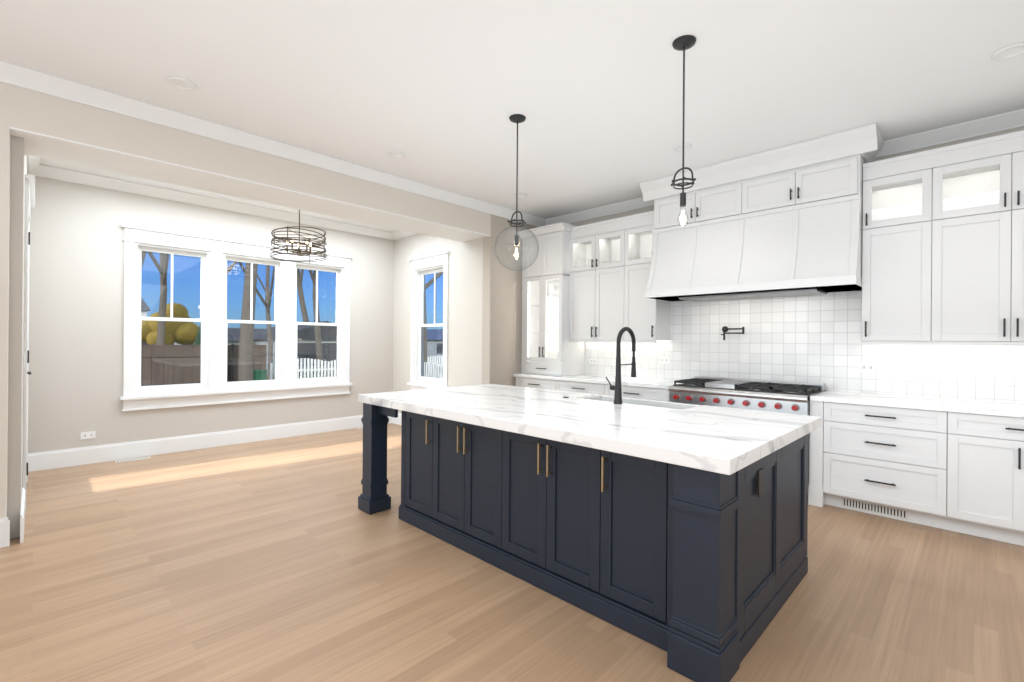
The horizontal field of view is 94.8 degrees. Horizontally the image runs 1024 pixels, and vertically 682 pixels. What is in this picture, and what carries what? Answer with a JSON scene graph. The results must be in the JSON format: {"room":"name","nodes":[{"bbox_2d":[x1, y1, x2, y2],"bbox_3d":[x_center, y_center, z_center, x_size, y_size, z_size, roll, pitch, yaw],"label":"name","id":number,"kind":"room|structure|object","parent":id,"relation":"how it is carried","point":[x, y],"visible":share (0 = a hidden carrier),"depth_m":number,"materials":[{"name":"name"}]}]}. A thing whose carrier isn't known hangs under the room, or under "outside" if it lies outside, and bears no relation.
{"room":"kitchen","nodes":[
{"label":"kitchen","id":0,"kind":"room"},
{"bbox_2d":[7,135,26,538],"bbox_3d":[-4.160,-0.226,3.913,2.180,3.100,0.150,0,0,45],"label":"wall","id":1,"kind":"structure","parent":0,"point":[18,164],"depth_m":3.18,"materials":[{"name":"beige paint"}]},
{"bbox_2d":[20,487,24,542],"bbox_3d":[-3.521,1.236,3.388,0.820,0.184,0.016,0,0,45],"label":"baseboard","id":2,"kind":"structure","parent":1,"relation":"attached to","point":[22,513],"depth_m":3.13,"materials":[{"name":"white wood"}]},
{"bbox_2d":[23,352,24,367],"bbox_3d":[-3.728,0.147,3.598,0.080,0.120,0.010,0,0,45],"label":"switch plate","id":3,"kind":"object","parent":1,"relation":"attached to","point":[23,359],"visible":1,"depth_m":3.57,"materials":[{"name":"white plastic"}]},
{"bbox_2d":[23,174,34,509],"bbox_3d":[-4.235,0.011,4.023,1.160,2.624,0.205,0,0,45],"label":"patio door","id":4,"kind":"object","parent":1,"relation":"in","point":[29,191],"visible":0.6,"depth_m":3.68,"materials":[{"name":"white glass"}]},
{"bbox_2d":[28,453,31,471],"bbox_3d":[-4.732,1.228,4.581,0.380,0.184,0.016,0,0,45],"label":"baseboard","id":5,"kind":"structure","parent":1,"relation":"attached to","point":[29,454],"depth_m":4.75,"materials":[{"name":"white wood"}]},
{"bbox_2d":[27,155,43,175],"bbox_3d":[-4.211,-1.722,4.142,1.590,0.105,0.085,0,0,45],"label":"crown molding","id":6,"kind":"structure","parent":1,"relation":"attached to","point":[34,167],"depth_m":4.66,"materials":[{"name":"white paint"}]},
{"bbox_2d":[28,176,393,452],"bbox_3d":[-3.467,-0.218,6.274,0.150,3.100,4.486,0,0,45],"label":"wall","id":7,"kind":"structure","parent":0,"point":[76,310],"depth_m":5.20,"materials":[{"name":"beige paint"}]},
{"bbox_2d":[81,431,95,439],"bbox_3d":[-4.560,1.015,5.063,0.006,0.075,0.120,0,0,45],"label":"outlet","id":8,"kind":"object","parent":7,"relation":"attached to","point":[88,435],"visible":1,"depth_m":5.06,"materials":[{"name":"white plastic"}]},
{"bbox_2d":[32,415,391,471],"bbox_3d":[-3.419,1.239,6.215,0.016,0.184,4.186,0,0,45],"label":"baseboard","id":9,"kind":"structure","parent":7,"relation":"attached to","point":[39,461],"depth_m":5.64,"materials":[{"name":"white wood"}]},
{"bbox_2d":[39,165,391,239],"bbox_3d":[-3.373,-1.714,6.193,0.085,0.105,4.186,0,0,45],"label":"crown molding","id":10,"kind":"structure","parent":7,"relation":"attached to","point":[50,172],"depth_m":5.73,"materials":[{"name":"white paint"}]},
{"bbox_2d":[120,224,352,410],"bbox_3d":[-3.444,-0.251,6.251,0.215,2.085,2.725,0,0,45],"label":"window","id":11,"kind":"structure","parent":7,"relation":"in","point":[255,322],"depth_m":6.03,"materials":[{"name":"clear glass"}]},
{"bbox_2d":[0,82,536,518],"bbox_3d":[-2.814,-0.216,3.618,0.150,3.100,9.200,0,0,45],"label":"wall","id":12,"kind":"structure","parent":0,"point":[501,325],"depth_m":6.12,"materials":[{"name":"beige paint"}]},
{"bbox_2d":[0,517,9,547],"bbox_3d":[-4.618,1.226,1.680,0.017,0.184,3.864,0,0,45],"label":"baseboard","id":13,"kind":"structure","parent":12,"relation":"attached to","point":[4,522],"depth_m":3.04,"materials":[{"name":"white wood"}]},
{"bbox_2d":[10,85,490,241],"bbox_3d":[-1.966,-1.563,4.762,0.560,0.390,4.248,0,0,45],"label":"header","id":14,"kind":"object","parent":12,"relation":"attached to","point":[46,126],"visible":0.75,"depth_m":3.95,"materials":[{"name":"beige paint"}]},
{"bbox_2d":[0,60,543,226],"bbox_3d":[-2.719,-1.712,3.537,0.085,0.105,9.200,0,0,45],"label":"crown molding","id":15,"kind":"structure","parent":12,"relation":"attached to","point":[32,80],"depth_m":3.86,"materials":[{"name":"white wood"}]},
{"bbox_2d":[393,234,482,413],"bbox_3d":[-1.116,-0.200,7.000,2.180,3.100,0.150,0,0,45],"label":"wall","id":16,"kind":"structure","parent":0,"point":[465,314],"depth_m":6.60,"materials":[{"name":"beige paint"}]},
{"bbox_2d":[392,413,401,424],"bbox_3d":[-1.115,1.257,6.871,2.316,0.184,0.016,0,0,45],"label":"baseboard","id":17,"kind":"structure","parent":16,"relation":"attached to","point":[397,420],"depth_m":7.56,"materials":[{"name":"white wood"}]},
{"bbox_2d":[392,230,418,239],"bbox_3d":[-1.333,-1.698,7.062,1.590,0.105,0.085,0,0,45],"label":"crown molding","id":18,"kind":"structure","parent":16,"relation":"attached to","point":[399,234],"depth_m":7.48,"materials":[{"name":"white paint"}]},
{"bbox_2d":[407,251,449,389],"bbox_3d":[-1.202,-0.233,7.040,0.975,2.085,0.215,0,0,45],"label":"window","id":19,"kind":"structure","parent":16,"relation":"in","point":[429,321],"depth_m":7.11,"materials":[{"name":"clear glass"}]},
{"bbox_2d":[0,423,1023,681],"bbox_3d":[-0.942,1.397,1.760,10.100,0.100,9.500,0,0,45],"label":"floor","id":20,"kind":"structure","parent":0,"point":[286,559],"depth_m":2.49,"materials":[{"name":"brown wood"}]},
{"bbox_2d":[115,456,149,462],"bbox_3d":[-4.234,1.322,5.258,0.100,0.004,0.300,0,0,45],"label":"floor vent","id":21,"kind":"object","parent":20,"relation":"in","point":[132,459],"depth_m":5.25,"materials":[{"name":"white metal"}]},
{"bbox_2d":[513,375,556,389],"bbox_3d":[0.524,0.923,6.330,0.768,0.873,0.632,0,0,45],"label":"base cabinet","id":22,"kind":"object","parent":20,"relation":"on","point":[521,380],"depth_m":6.13,"materials":[{"name":"white wood"}]},
{"bbox_2d":[557,379,604,395],"bbox_3d":[0.990,0.926,5.870,0.774,0.873,0.632,0,0,45],"label":"base cabinet","id":23,"kind":"object","parent":20,"relation":"on","point":[571,385],"depth_m":5.63,"materials":[{"name":"white wood"}]},
{"bbox_2d":[358,399,807,681],"bbox_3d":[0.265,0.929,3.278,2.832,0.852,1.397,0,0,45],"label":"kitchen island","id":24,"kind":"object","parent":20,"relation":"on","point":[677,532],"depth_m":2.33,"materials":[{"name":"wood"}]},
{"bbox_2d":[358,384,820,474],"bbox_3d":[0.304,0.473,3.305,2.895,0.060,1.471,0,0,45],"label":"island countertop","id":25,"kind":"structure","parent":24,"relation":"on","point":[727,440],"depth_m":2.63,"materials":[{"name":"white stone"}]},
{"bbox_2d":[606,327,635,402],"bbox_3d":[0.802,0.171,3.440,0.130,0.551,0.259,0,0,45],"label":"faucet","id":26,"kind":"object","parent":25,"relation":"on","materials":[{"name":"black metal"}]},
{"bbox_2d":[586,395,693,406],"bbox_3d":[0.928,0.579,3.510,0.872,0.248,0.360,0,0,45],"label":"sink","id":27,"kind":"object","parent":25,"relation":"in","point":[653,403],"depth_m":3.58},
{"bbox_2d":[605,383,668,401],"bbox_3d":[1.499,0.930,5.369,0.773,0.873,0.632,0,0,45],"label":"base cabinet","id":28,"kind":"object","parent":20,"relation":"on","point":[628,391],"depth_m":5.07,"materials":[{"name":"white wood"}]},
{"bbox_2d":[533,375,688,390],"bbox_3d":[1.042,0.470,5.818,2.250,0.039,0.639,0,0,45],"label":"countertop","id":29,"kind":"structure","parent":28,"relation":"on","point":[584,378],"depth_m":5.46,"materials":[{"name":"white stone"}]},
{"bbox_2d":[665,383,820,504],"bbox_3d":[2.243,0.920,4.564,1.212,0.903,0.639,0,0,45],"label":"range","id":30,"kind":"object","parent":20,"relation":"on","point":[769,401],"depth_m":4.11,"materials":[{"name":"silver metal"}]},
{"bbox_2d":[673,383,812,394],"bbox_3d":[2.245,0.454,4.563,1.192,0.006,0.525,0,0,45],"label":"cooktop","id":31,"kind":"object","parent":30,"relation":"on","point":[728,386],"depth_m":4.34,"materials":[{"name":"black metal"}]},
{"bbox_2d":[821,399,960,532],"bbox_3d":[3.070,0.940,3.820,0.812,0.873,0.632,0,0,45],"label":"base cabinet","id":32,"kind":"object","parent":20,"relation":"on","point":[899,463],"depth_m":3.58,"materials":[{"name":"white wood"}]},
{"bbox_2d":[809,391,1023,414],"bbox_3d":[4.119,0.490,2.785,3.938,0.039,0.639,0,0,45],"label":"countertop","id":33,"kind":"structure","parent":32,"relation":"on","point":[842,397],"depth_m":3.57,"materials":[{"name":"white stone"}]},
{"bbox_2d":[961,411,1023,545],"bbox_3d":[3.610,0.944,3.288,0.821,0.873,0.632,0,0,45],"label":"base cabinet","id":34,"kind":"object","parent":20,"relation":"on","point":[992,446],"depth_m":3.21,"materials":[{"name":"white wood"}]},
{"bbox_2d":[0,0,1023,231],"bbox_3d":[-0.918,-1.803,1.763,10.100,0.100,9.500,0,0,45],"label":"ceiling","id":35,"kind":"structure","parent":0,"point":[438,93],"depth_m":3.08,"materials":[{"name":"paint"}]},
{"bbox_2d":[167,77,196,90],"bbox_3d":[-2.251,-1.755,3.217,0.158,0.011,0.158,0,0,45],"label":"recessed light","id":36,"kind":"object","parent":35,"relation":"in","point":[178,82],"depth_m":3.21,"materials":[{"name":"white"}]},
{"bbox_2d":[270,210,326,262],"bbox_3d":[-2.469,-1.354,5.463,0.606,0.813,0.606,0,0,45],"label":"drum chandelier","id":37,"kind":"object","parent":35,"relation":"hanging from","point":[299,251],"visible":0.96,"depth_m":5.36,"materials":[{"name":"brown metal"}]},
{"bbox_2d":[387,150,404,157],"bbox_3d":[-1.086,-1.746,4.399,0.158,0.011,0.158,0,0,45],"label":"recessed light","id":38,"kind":"object","parent":35,"relation":"in","point":[392,153],"depth_m":4.39,"materials":[{"name":"white"}]},
{"bbox_2d":[494,114,538,270],"bbox_3d":[0.039,-1.146,3.678,0.350,1.194,0.350,0,0,45],"label":"globe pendant light","id":39,"kind":"object","parent":35,"relation":"hanging from","point":[517,118],"visible":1,"depth_m":3.67,"materials":[{"name":"black"}]},
{"bbox_2d":[514,193,527,197],"bbox_3d":[0.107,-1.736,5.610,0.158,0.011,0.158,0,0,45],"label":"recessed light","id":40,"kind":"object","parent":35,"relation":"in","point":[520,195],"depth_m":5.61,"materials":[{"name":"white"}]},
{"bbox_2d":[672,144,691,151],"bbox_3d":[1.524,-1.726,4.213,0.158,0.011,0.158,0,0,45],"label":"recessed light","id":41,"kind":"object","parent":35,"relation":"in","point":[678,148],"depth_m":4.21,"materials":[{"name":"white"}]},
{"bbox_2d":[671,35,695,227],"bbox_3d":[0.996,-1.197,2.735,0.152,1.079,0.134,0,0,45],"label":"pendant light","id":42,"kind":"object","parent":35,"relation":"hanging from","point":[683,43],"visible":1,"depth_m":2.73,"materials":[{"name":"black metal"}]},
{"bbox_2d":[991,42,1023,60],"bbox_3d":[2.963,-1.717,2.794,0.158,0.011,0.158,0,0,45],"label":"recessed light","id":43,"kind":"object","parent":35,"relation":"in","point":[1010,51],"depth_m":2.80,"materials":[{"name":"white plastic"}]},
{"bbox_2d":[521,359,584,374],"bbox_3d":[0.575,0.361,6.372,0.656,0.169,0.507,0,0,45],"label":"drawer","id":44,"kind":"object","parent":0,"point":[529,366],"depth_m":6.17,"materials":[{"name":"white wood"}]},
{"bbox_2d":[569,126,1023,225],"bbox_3d":[3.181,-0.170,4.273,7.770,3.100,0.150,0,0,45],"label":"wall","id":45,"kind":"structure","parent":0,"point":[619,215],"depth_m":4.06,"materials":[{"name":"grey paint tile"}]},
{"bbox_2d":[525,227,568,282],"bbox_3d":[0.490,-1.174,6.469,0.385,0.641,0.507,0,0,45],"label":"upper cabinet","id":46,"kind":"object","parent":45,"relation":"attached to","point":[536,271],"depth_m":6.27,"materials":[{"name":"white wood"}]},
{"bbox_2d":[545,223,588,278],"bbox_3d":[0.700,-1.173,6.261,0.433,0.641,0.507,0,0,45],"label":"upper cabinet","id":47,"kind":"object","parent":45,"relation":"attached to","point":[563,252],"depth_m":6.05,"materials":[{"name":"white wood"}]},
{"bbox_2d":[565,259,628,342],"bbox_3d":[1.169,-0.474,5.898,0.868,0.929,0.358,0,0,45],"label":"upper cabinet","id":48,"kind":"object","parent":45,"relation":"attached to","point":[598,292],"depth_m":5.76,"materials":[{"name":"white wood"}]},
{"bbox_2d":[573,211,652,242],"bbox_3d":[1.303,-1.383,5.782,1.214,0.150,0.345,0,0,45],"label":"upper cabinet","id":49,"kind":"object","parent":45,"relation":"attached to","point":[625,227],"depth_m":5.64,"materials":[{"name":"white wood"}]},
{"bbox_2d":[629,259,670,342],"bbox_3d":[1.560,-0.472,5.513,0.462,0.929,0.358,0,0,45],"label":"upper cabinet","id":50,"kind":"object","parent":45,"relation":"attached to","point":[649,319],"depth_m":5.37,"materials":[{"name":"white wood"}]},
{"bbox_2d":[653,159,748,222],"bbox_3d":[2.050,-1.452,4.969,0.970,0.548,0.456,0,0,45],"label":"upper cabinet","id":51,"kind":"object","parent":45,"relation":"attached to","point":[723,187],"depth_m":4.73,"materials":[{"name":"white wood"}]},
{"bbox_2d":[641,187,864,298],"bbox_3d":[2.170,-0.833,4.499,1.863,0.750,0.270,0,0,45],"label":"range hood","id":52,"kind":"object","parent":45,"relation":"attached to","point":[814,242],"depth_m":4.34,"materials":[{"name":"white wood"}]},
{"bbox_2d":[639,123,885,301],"bbox_3d":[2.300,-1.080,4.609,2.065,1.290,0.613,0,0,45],"label":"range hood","id":53,"kind":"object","parent":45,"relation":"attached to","point":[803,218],"depth_m":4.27,"materials":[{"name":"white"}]},
{"bbox_2d":[544,109,1023,225],"bbox_3d":[3.146,-1.667,4.156,7.370,0.105,0.085,0,0,45],"label":"crown molding","id":54,"kind":"structure","parent":45,"relation":"attached to","point":[1013,119],"depth_m":3.89,"materials":[{"name":"white paint"}]},
{"bbox_2d":[585,291,1023,403],"bbox_3d":[3.359,-0.057,3.984,6.710,1.044,0.010,0,0,45],"label":"tile backsplash","id":55,"kind":"structure","parent":45,"relation":"attached to","point":[812,338],"depth_m":4.49,"materials":[{"name":"white tile"}]},
{"bbox_2d":[720,326,744,340],"bbox_3d":[2.297,-0.082,4.919,0.248,0.152,0.145,0,0,45],"label":"pot filler faucet","id":56,"kind":"object","parent":55,"relation":"attached to","point":[725,328],"depth_m":4.91,"materials":[{"name":"black metal"}]},
{"bbox_2d":[749,127,872,206],"bbox_3d":[2.666,-1.448,4.361,0.969,0.548,0.456,0,0,45],"label":"upper cabinet","id":57,"kind":"object","parent":45,"relation":"attached to","point":[841,162],"depth_m":4.07,"materials":[{"name":"white wood"}]},
{"bbox_2d":[861,207,944,342],"bbox_3d":[3.218,-0.491,3.879,0.493,0.989,0.358,0,0,45],"label":"upper cabinet","id":58,"kind":"object","parent":45,"relation":"attached to","point":[923,248],"depth_m":3.74,"materials":[{"name":"white wood"}]},
{"bbox_2d":[945,199,1023,342],"bbox_3d":[3.651,-0.488,3.451,0.957,0.989,0.358,0,0,45],"label":"upper cabinet","id":59,"kind":"object","parent":45,"relation":"attached to","point":[984,242],"depth_m":3.42,"materials":[{"name":"white wood"}]}
]}

